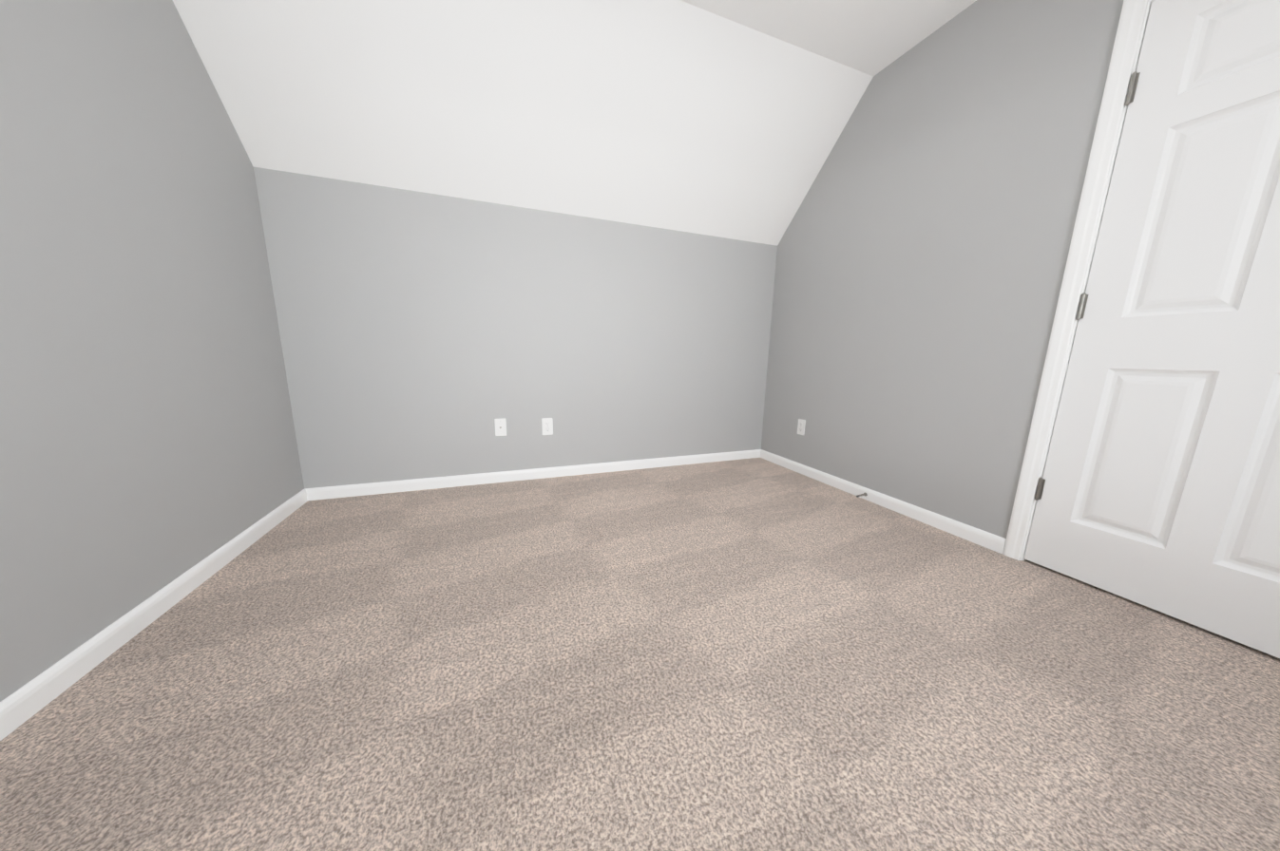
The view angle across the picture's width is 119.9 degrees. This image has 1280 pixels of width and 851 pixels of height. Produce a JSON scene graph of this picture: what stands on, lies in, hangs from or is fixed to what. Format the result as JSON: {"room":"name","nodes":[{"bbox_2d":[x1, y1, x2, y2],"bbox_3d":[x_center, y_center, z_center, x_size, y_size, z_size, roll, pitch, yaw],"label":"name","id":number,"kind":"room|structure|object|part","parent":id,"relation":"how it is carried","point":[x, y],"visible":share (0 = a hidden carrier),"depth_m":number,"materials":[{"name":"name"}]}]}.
{"room":"empty attic bedroom","nodes":[
{"label":"empty attic bedroom","id":0,"kind":"room"},
{"bbox_2d":[0,0,304,702],"bbox_3d":[-1.222,-0.464,-0.001,0.120,2.560,4.280,-3,11,-21],"label":"wall","id":1,"kind":"structure","parent":0,"point":[148,446],"depth_m":1.12,"materials":[{"name":"grey paint"}]},
{"bbox_2d":[0,488,311,741],"bbox_3d":[-1.183,0.756,0.253,0.014,0.070,4.040,-3,11,-21],"label":"baseboard","id":2,"kind":"structure","parent":1,"relation":"attached to","point":[30,698],"depth_m":1.06,"materials":[{"name":"white wood"}]},
{"bbox_2d":[253,167,777,488],"bbox_3d":[-0.491,-0.547,2.530,3.270,1.810,0.120,-3,11,-21],"label":"wall","id":3,"kind":"structure","parent":0,"point":[423,335],"depth_m":2.31,"materials":[{"name":"grey paint"}]},
{"bbox_2d":[494,419,506,436],"bbox_3d":[-0.905,0.013,2.405,0.070,0.115,0.018,-3,11,-21],"label":"outlet","id":4,"kind":"object","parent":3,"relation":"attached to","point":[500,427],"visible":1,"depth_m":2.41,"materials":[{"name":"white plastic"}]},
{"bbox_2d":[307,449,760,500],"bbox_3d":[-0.413,0.316,2.656,3.120,0.070,0.014,-3,11,-21],"label":"baseboard","id":5,"kind":"structure","parent":3,"relation":"attached to","point":[382,487],"depth_m":2.48,"materials":[{"name":"white wood"}]},
{"bbox_2d":[541,418,553,435],"bbox_3d":[-0.628,0.007,2.517,0.070,0.115,0.007,-3,11,-21],"label":"outlet","id":6,"kind":"object","parent":3,"relation":"attached to","point":[547,426],"visible":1,"depth_m":2.51,"materials":[{"name":"white plastic"}]},
{"bbox_2d":[172,0,873,246],"bbox_3d":[-0.339,-1.671,1.968,3.270,0.813,0.787,-3,11,-21],"label":"ceiling","id":7,"kind":"structure","parent":0,"point":[678,115],"depth_m":1.85,"materials":[{"name":"white paint"}]},
{"bbox_2d":[0,458,1279,850],"bbox_3d":[0.436,0.755,0.876,3.720,0.100,4.280,-3,11,-21],"label":"floor","id":8,"kind":"structure","parent":0,"point":[756,654],"depth_m":0.94,"materials":[{"name":"carpet"}]},
{"bbox_2d":[680,0,976,76],"bbox_3d":[0.400,-1.675,-0.006,3.270,0.120,3.560,-3,11,-21],"label":"ceiling","id":9,"kind":"structure","parent":0,"point":[871,37],"depth_m":1.78,"materials":[{"name":"white paint"}]},
{"bbox_2d":[761,0,1123,538],"bbox_3d":[1.836,-0.623,1.145,0.120,2.560,4.280,-3,11,-21],"label":"wall","id":10,"kind":"structure","parent":0,"point":[923,248],"depth_m":1.83,"materials":[{"name":"grey paint"}]},
{"bbox_2d":[797,419,805,435],"bbox_3d":[1.198,0.012,2.756,0.007,0.115,0.070,-3,11,-21],"label":"electrical outlet","id":11,"kind":"object","parent":10,"relation":"attached to","point":[801,427],"visible":1,"depth_m":2.75,"materials":[{"name":"white plastic"}]},
{"bbox_2d":[760,449,1006,554],"bbox_3d":[1.340,0.394,2.418,0.014,0.070,1.657,-3,11,-21],"label":"baseboard","id":12,"kind":"structure","parent":10,"relation":"attached to","point":[989,541],"depth_m":2.08,"materials":[{"name":"white wood"}]},
{"bbox_2d":[1002,0,1154,560],"bbox_3d":[1.863,-0.376,1.084,0.137,2.097,0.886,-3,11,-21],"label":"door frame","id":13,"kind":"structure","parent":10,"relation":"attached to","point":[1131,22],"depth_m":1.40,"materials":[{"name":"white wood"}]},
{"bbox_2d":[1024,0,1279,658],"bbox_3d":[1.797,-0.347,1.068,0.108,2.020,0.763,-3,11,-21],"label":"door","id":14,"kind":"structure","parent":10,"relation":"in","point":[1161,487],"depth_m":1.20,"materials":[{"name":"white wood"}]},
{"bbox_3d":[1.678,-0.447,1.409,0.013,1.550,0.017,-3,11,-21],"label":"door hinges","id":15,"kind":"part","parent":14,"relation":"part of","materials":[{"name":"silver metal"}]}
]}

